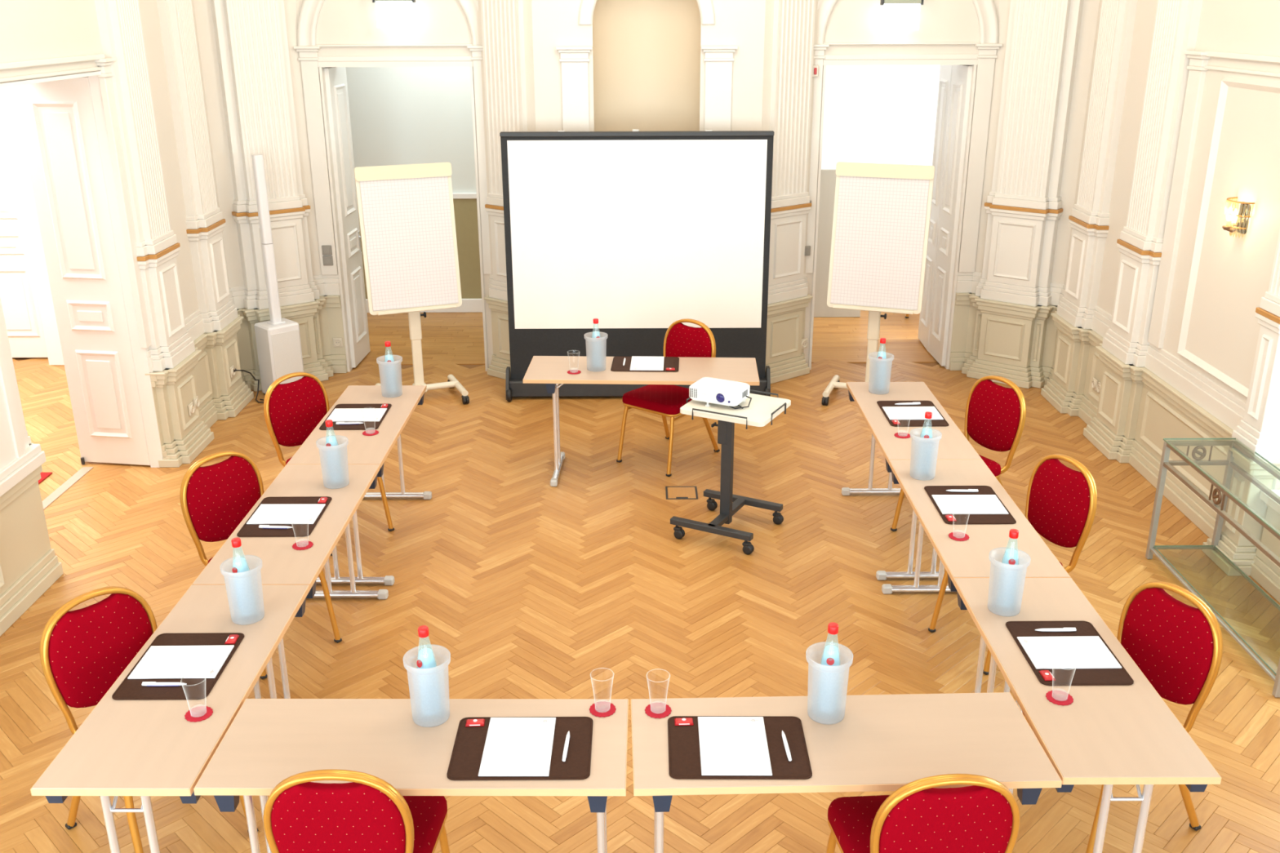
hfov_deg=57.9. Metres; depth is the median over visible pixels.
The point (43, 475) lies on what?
carpet runner
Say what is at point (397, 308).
tray
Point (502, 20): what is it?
trim
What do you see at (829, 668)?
water bottle
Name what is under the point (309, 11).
trim
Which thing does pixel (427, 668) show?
water bottle
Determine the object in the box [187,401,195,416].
wall socket
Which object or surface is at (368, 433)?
coaster
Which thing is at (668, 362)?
desk pad
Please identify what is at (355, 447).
folding table
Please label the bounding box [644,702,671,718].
coaster
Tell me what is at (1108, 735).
folding table
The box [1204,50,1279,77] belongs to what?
trim
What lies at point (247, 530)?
desk pad
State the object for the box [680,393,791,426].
tray
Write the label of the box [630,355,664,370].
notepad
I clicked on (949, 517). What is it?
packet
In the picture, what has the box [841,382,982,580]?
folding table
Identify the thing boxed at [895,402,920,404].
ballpoint pen
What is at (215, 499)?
banquet chair
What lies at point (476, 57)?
trim
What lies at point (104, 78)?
trim
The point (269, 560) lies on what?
folding table
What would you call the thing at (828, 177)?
wall
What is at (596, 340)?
water bottle
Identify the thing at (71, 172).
door
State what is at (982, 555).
folding table
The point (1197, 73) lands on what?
trim
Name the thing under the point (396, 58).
trim
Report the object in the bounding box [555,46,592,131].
trim
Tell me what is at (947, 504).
notepad
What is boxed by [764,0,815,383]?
pilaster
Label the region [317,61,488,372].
door
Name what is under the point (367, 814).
banquet chair
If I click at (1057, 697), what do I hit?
coaster
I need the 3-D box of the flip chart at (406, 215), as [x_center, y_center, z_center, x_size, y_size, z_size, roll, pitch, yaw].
[-1.702,-1.050,8.714,0.712,1.798,0.504,-8,22,-21]
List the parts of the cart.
star knob, guard rail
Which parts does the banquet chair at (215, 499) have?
frame, backrest, leg, leg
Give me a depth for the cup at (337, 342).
9.62 m
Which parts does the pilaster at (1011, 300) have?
plinth panel, pedestal panel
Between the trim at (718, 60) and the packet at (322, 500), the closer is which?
the packet at (322, 500)
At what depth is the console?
6.01 m
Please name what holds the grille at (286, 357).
attached to the speaker
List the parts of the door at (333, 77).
panel, panel, panel, handle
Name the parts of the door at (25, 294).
panel, panel, panel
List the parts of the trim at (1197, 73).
impost moulding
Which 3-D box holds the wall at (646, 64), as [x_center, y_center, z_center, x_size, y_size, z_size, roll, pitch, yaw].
[0.063,-2.802,8.829,5.320,5.000,0.732,0,20,0]
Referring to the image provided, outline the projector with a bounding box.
[688,377,751,408]
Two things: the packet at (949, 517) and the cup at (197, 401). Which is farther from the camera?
the cup at (197, 401)
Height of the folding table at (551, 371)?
0.720 m
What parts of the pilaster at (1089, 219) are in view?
plinth panel, pedestal panel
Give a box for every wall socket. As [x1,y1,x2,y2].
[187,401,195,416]
[192,395,199,409]
[229,364,235,377]
[332,337,342,346]
[801,338,808,348]
[1091,377,1097,391]
[1096,382,1101,393]
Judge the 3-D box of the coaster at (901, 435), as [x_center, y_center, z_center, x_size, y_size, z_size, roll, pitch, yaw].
[1.406,0.048,6.192,0.088,0.003,0.087,-17,26,-38]
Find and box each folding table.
[30,584,310,852]
[191,464,388,698]
[193,698,628,852]
[286,385,431,585]
[523,355,759,486]
[631,692,1062,852]
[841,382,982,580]
[881,459,1071,711]
[953,577,1221,852]
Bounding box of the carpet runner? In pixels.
[38,472,52,484]
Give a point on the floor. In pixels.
(522, 586)
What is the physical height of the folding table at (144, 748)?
0.720 m
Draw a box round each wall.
[0,0,247,636]
[192,0,333,388]
[296,0,999,373]
[346,4,940,312]
[813,169,860,317]
[963,0,1099,384]
[1046,0,1279,603]
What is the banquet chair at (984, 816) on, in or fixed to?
on the floor
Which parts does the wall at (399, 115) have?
dado rail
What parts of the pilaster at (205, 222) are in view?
pedestal panel, plinth panel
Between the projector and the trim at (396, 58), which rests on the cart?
the projector
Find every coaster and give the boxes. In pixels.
[184,706,213,722]
[292,540,313,550]
[362,430,378,435]
[567,369,581,374]
[589,701,616,717]
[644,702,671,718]
[893,432,911,438]
[948,532,968,541]
[1045,689,1073,706]
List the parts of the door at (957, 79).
panel, panel, panel, panel, panel, panel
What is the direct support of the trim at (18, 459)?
attached to the wall at (30, 29)
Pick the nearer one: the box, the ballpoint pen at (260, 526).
the ballpoint pen at (260, 526)
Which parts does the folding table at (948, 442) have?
leg, leg, leg, leg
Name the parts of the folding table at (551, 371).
leg, leg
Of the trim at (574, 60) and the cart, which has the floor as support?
the cart
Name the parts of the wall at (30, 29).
dado panel, skirting moulding, skirting moulding, dado panel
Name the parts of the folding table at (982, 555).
leg, leg, leg, leg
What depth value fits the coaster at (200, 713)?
3.77 m
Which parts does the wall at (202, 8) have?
skirting moulding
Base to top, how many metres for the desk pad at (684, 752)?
0.005 m
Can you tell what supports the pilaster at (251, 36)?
attached to the wall at (202, 8)
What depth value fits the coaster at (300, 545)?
4.95 m
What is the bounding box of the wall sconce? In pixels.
[1222,196,1254,234]
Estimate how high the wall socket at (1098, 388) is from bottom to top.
0.080 m
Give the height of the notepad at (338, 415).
0.005 m
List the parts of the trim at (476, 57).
impost moulding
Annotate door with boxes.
[0,71,163,510]
[0,85,64,365]
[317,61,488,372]
[808,59,977,369]
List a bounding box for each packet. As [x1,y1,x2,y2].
[224,634,239,644]
[317,497,328,503]
[380,404,388,408]
[465,719,484,726]
[665,368,675,370]
[674,717,693,725]
[891,419,900,424]
[945,514,956,521]
[1038,670,1055,680]
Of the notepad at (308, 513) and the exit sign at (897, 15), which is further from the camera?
the exit sign at (897, 15)
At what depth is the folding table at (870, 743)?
3.62 m
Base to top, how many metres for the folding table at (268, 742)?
0.720 m
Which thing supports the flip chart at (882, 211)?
on the floor
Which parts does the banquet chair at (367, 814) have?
backrest, seat, seat frame, leg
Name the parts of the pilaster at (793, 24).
plinth panel, pedestal panel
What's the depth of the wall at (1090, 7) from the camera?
8.89 m
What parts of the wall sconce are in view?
bulb, arm, bulb, plate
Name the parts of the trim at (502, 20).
pedestal panel, plinth panel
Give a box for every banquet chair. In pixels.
[40,586,257,852]
[179,450,342,679]
[262,768,449,852]
[263,372,394,555]
[616,318,719,476]
[826,773,1020,852]
[890,375,1026,531]
[928,453,1097,675]
[1022,581,1222,852]
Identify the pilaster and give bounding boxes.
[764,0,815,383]
[961,0,1083,388]
[1040,0,1137,416]
[1083,0,1202,462]
[1201,230,1279,575]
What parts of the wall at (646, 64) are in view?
skirting moulding, skirting moulding, skirting moulding, skirting moulding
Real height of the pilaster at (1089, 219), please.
5.000 m
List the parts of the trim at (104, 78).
impost moulding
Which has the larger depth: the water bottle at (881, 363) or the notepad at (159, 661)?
the water bottle at (881, 363)
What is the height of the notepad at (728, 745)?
0.005 m
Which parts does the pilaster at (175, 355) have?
pedestal panel, plinth panel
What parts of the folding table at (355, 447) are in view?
leg, leg, leg, leg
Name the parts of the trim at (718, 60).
impost moulding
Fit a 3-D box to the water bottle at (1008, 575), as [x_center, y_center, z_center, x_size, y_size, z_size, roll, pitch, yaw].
[1.393,0.536,4.361,0.067,0.315,0.067,-12,23,-33]
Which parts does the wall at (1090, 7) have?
skirting moulding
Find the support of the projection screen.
on the floor
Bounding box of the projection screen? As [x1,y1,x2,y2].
[499,128,774,401]
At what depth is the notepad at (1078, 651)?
4.10 m
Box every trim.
[0,53,105,82]
[0,297,46,497]
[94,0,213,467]
[94,57,151,348]
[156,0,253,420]
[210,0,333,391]
[293,45,337,275]
[297,0,478,45]
[315,44,472,62]
[466,45,491,274]
[480,0,527,379]
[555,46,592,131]
[578,0,715,24]
[700,45,737,130]
[805,44,829,272]
[817,0,998,44]
[823,42,980,59]
[957,43,1002,272]
[1147,50,1209,348]
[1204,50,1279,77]
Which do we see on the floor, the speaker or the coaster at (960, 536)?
the speaker
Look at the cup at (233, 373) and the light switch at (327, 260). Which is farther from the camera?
the light switch at (327, 260)
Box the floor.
[0,310,1279,852]
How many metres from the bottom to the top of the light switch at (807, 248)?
0.080 m
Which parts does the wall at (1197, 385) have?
skirting moulding, dado panel, wall panel moulding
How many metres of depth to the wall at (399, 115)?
11.01 m
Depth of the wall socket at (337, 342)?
9.62 m
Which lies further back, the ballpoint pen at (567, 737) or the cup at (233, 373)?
the cup at (233, 373)
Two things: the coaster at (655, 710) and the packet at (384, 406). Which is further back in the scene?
the packet at (384, 406)
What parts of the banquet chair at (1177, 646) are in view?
leg, backrest, frame, leg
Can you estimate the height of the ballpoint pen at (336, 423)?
0.015 m
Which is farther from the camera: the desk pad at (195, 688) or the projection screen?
the projection screen
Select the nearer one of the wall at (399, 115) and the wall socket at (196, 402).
the wall socket at (196, 402)
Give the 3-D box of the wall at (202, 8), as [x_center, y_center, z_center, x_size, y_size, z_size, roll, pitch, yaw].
[-2.959,-2.757,8.734,0.767,5.000,0.312,-15,25,-35]
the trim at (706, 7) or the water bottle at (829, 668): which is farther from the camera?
the trim at (706, 7)
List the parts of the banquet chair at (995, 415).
leg, seat, backrest, frame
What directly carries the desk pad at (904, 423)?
on the folding table at (948, 442)
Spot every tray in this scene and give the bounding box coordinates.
[377,304,457,315]
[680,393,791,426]
[832,305,913,314]
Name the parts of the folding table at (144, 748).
leg, leg, leg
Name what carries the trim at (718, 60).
attached to the wall at (646, 64)
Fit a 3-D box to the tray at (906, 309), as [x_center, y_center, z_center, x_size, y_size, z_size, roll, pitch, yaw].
[1.750,-0.881,8.693,0.600,0.030,0.051,7,21,18]
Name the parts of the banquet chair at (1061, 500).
leg, leg, backrest, frame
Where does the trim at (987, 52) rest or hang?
attached to the wall at (646, 64)
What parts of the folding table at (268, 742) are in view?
leg, leg, leg, leg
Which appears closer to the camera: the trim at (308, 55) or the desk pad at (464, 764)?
the desk pad at (464, 764)
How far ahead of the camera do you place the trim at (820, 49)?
9.11 m
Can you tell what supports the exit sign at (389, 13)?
attached to the wall at (646, 64)
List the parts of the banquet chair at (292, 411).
frame, backrest, leg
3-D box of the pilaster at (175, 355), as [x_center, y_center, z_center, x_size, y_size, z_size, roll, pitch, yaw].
[-3.127,-2.178,7.148,0.185,5.000,0.610,0,20,0]
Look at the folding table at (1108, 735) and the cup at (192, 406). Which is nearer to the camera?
the folding table at (1108, 735)
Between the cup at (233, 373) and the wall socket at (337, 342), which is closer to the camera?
the cup at (233, 373)
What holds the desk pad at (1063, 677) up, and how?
on the folding table at (1108, 735)
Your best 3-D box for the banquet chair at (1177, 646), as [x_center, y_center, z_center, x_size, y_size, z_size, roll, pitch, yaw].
[1.728,1.052,4.221,0.587,0.907,0.451,-10,22,-25]
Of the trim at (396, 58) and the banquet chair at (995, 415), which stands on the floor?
the banquet chair at (995, 415)
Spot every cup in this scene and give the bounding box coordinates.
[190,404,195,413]
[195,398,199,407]
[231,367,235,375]
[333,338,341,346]
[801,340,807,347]
[1091,380,1095,388]
[1096,384,1100,392]
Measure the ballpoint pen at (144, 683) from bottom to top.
0.015 m
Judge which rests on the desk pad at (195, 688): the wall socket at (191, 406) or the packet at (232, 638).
the packet at (232, 638)
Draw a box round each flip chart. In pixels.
[354,162,469,404]
[821,161,934,405]
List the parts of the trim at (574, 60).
impost moulding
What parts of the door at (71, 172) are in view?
panel, panel, panel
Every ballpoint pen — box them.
[142,681,186,686]
[258,524,292,528]
[335,422,363,424]
[562,731,569,761]
[782,730,791,761]
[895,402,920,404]
[946,488,977,492]
[1035,627,1075,631]
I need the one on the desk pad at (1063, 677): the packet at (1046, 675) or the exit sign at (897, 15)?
the packet at (1046, 675)
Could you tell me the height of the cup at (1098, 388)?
0.060 m
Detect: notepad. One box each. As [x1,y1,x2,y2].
[127,644,234,679]
[246,503,325,524]
[326,408,386,422]
[478,717,555,776]
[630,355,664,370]
[697,716,772,775]
[882,406,943,419]
[931,494,1008,514]
[1017,635,1121,669]
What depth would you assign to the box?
7.28 m
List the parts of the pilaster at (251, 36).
pedestal panel, plinth panel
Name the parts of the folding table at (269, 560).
leg, leg, leg, leg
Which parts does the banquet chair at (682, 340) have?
leg, seat frame, seat, leg, leg, backrest, frame, leg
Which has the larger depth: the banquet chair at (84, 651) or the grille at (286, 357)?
the grille at (286, 357)
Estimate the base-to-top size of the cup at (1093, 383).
0.060 m
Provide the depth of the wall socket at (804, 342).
9.58 m
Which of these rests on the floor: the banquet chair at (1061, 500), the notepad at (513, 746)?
the banquet chair at (1061, 500)
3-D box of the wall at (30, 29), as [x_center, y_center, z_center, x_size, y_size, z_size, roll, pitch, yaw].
[-3.400,-0.636,2.922,0.562,5.000,12.155,0,20,0]
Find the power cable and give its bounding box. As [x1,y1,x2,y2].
[233,368,264,403]
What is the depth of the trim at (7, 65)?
6.21 m
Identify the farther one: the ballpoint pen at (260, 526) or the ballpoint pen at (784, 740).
the ballpoint pen at (260, 526)
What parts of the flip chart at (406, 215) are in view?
post, post, clamp knob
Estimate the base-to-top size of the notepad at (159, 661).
0.005 m
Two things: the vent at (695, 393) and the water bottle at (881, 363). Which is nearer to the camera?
the vent at (695, 393)
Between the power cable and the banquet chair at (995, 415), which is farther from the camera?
the power cable
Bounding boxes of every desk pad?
[111,632,244,700]
[236,496,332,537]
[319,404,391,430]
[446,716,593,780]
[610,356,679,372]
[667,715,812,779]
[876,400,948,426]
[924,485,1016,524]
[1005,621,1133,685]
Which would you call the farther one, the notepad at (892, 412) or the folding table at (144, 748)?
the notepad at (892, 412)
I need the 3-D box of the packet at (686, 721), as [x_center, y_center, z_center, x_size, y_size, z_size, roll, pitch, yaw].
[0.141,0.946,3.717,0.060,0.008,0.038,-1,20,-2]
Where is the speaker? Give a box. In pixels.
[251,154,303,394]
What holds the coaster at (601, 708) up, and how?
on the folding table at (268, 742)
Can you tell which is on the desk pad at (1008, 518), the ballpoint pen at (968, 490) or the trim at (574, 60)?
the ballpoint pen at (968, 490)
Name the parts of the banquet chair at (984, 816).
leg, seat frame, seat, backrest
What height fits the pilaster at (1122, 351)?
5.000 m
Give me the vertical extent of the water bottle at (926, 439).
0.315 m
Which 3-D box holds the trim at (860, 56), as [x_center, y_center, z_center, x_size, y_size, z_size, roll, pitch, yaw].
[2.002,-2.879,8.869,1.200,0.125,0.040,0,20,0]
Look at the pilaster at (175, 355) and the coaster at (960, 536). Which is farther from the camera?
the pilaster at (175, 355)
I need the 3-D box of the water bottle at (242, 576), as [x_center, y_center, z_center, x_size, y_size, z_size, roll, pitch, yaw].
[-1.485,0.563,4.316,0.067,0.315,0.067,-6,21,-10]
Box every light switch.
[321,245,332,255]
[322,255,333,265]
[804,245,810,256]
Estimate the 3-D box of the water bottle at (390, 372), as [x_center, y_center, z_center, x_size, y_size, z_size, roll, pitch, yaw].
[-1.473,-0.348,6.813,0.067,0.315,0.067,15,26,36]
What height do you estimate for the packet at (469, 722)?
0.008 m
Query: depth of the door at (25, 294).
9.73 m
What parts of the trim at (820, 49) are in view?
impost moulding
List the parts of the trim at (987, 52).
impost moulding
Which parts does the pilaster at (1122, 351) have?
plinth panel, pedestal panel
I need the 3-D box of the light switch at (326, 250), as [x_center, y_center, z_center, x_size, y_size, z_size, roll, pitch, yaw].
[-2.533,-1.425,9.353,0.080,0.080,0.014,0,20,0]
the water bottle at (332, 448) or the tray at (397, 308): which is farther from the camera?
the tray at (397, 308)
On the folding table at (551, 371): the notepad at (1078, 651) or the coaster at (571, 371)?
the coaster at (571, 371)
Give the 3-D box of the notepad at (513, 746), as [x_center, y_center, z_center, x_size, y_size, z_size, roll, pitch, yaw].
[-0.378,0.994,3.599,0.211,0.005,0.298,0,20,0]
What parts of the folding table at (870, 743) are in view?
leg, leg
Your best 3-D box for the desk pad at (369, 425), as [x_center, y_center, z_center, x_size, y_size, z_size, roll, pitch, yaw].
[-1.595,-0.057,6.504,0.320,0.005,0.430,0,20,0]
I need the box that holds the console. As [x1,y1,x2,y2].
[1145,437,1279,697]
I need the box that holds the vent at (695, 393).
[689,387,747,398]
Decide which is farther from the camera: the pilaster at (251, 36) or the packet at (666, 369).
the pilaster at (251, 36)
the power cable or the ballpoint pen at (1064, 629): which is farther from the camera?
the power cable
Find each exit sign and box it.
[372,0,415,27]
[880,0,924,30]
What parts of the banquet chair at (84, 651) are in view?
leg, frame, backrest, leg, leg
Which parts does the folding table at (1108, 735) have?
leg, leg, leg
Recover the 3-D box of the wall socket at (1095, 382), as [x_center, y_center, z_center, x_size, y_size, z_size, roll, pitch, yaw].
[3.291,-0.306,8.376,0.019,0.080,0.080,0,20,0]
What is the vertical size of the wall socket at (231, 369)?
0.080 m
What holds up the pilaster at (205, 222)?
attached to the wall at (30, 29)
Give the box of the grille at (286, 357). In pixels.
[271,328,303,383]
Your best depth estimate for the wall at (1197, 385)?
6.69 m
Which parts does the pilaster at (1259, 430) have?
plinth panel, pedestal panel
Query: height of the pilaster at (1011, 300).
5.000 m
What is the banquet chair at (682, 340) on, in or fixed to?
on the floor
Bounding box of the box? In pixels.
[665,486,697,499]
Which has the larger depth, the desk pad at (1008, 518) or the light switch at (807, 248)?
the light switch at (807, 248)
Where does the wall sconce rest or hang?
attached to the wall at (1197, 385)
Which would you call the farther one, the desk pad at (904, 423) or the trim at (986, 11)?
the trim at (986, 11)
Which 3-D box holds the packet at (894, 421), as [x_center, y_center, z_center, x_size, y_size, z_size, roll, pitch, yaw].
[1.410,-0.026,6.370,0.038,0.008,0.060,-1,20,-2]
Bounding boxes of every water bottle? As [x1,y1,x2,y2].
[231,537,256,615]
[324,419,342,482]
[384,341,397,392]
[416,625,440,715]
[591,318,601,366]
[817,622,839,712]
[874,337,886,389]
[916,411,932,473]
[996,528,1018,607]
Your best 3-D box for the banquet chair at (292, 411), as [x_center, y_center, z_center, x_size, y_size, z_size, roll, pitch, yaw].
[-1.808,0.179,6.647,0.587,0.907,0.451,16,25,37]
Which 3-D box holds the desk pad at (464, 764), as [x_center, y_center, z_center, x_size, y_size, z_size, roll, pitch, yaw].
[-0.366,0.998,3.601,0.430,0.005,0.320,0,20,0]
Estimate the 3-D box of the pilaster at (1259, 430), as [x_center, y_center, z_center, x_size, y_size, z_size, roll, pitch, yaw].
[3.245,-1.598,5.499,0.195,5.000,0.310,0,20,0]
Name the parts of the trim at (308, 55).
impost moulding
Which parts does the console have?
leg, shelf rail, rail, rail, shelf rail, rail, rail, leg, shelf rail, rail, rail, leg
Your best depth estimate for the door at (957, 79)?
9.52 m
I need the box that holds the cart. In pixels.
[670,389,791,555]

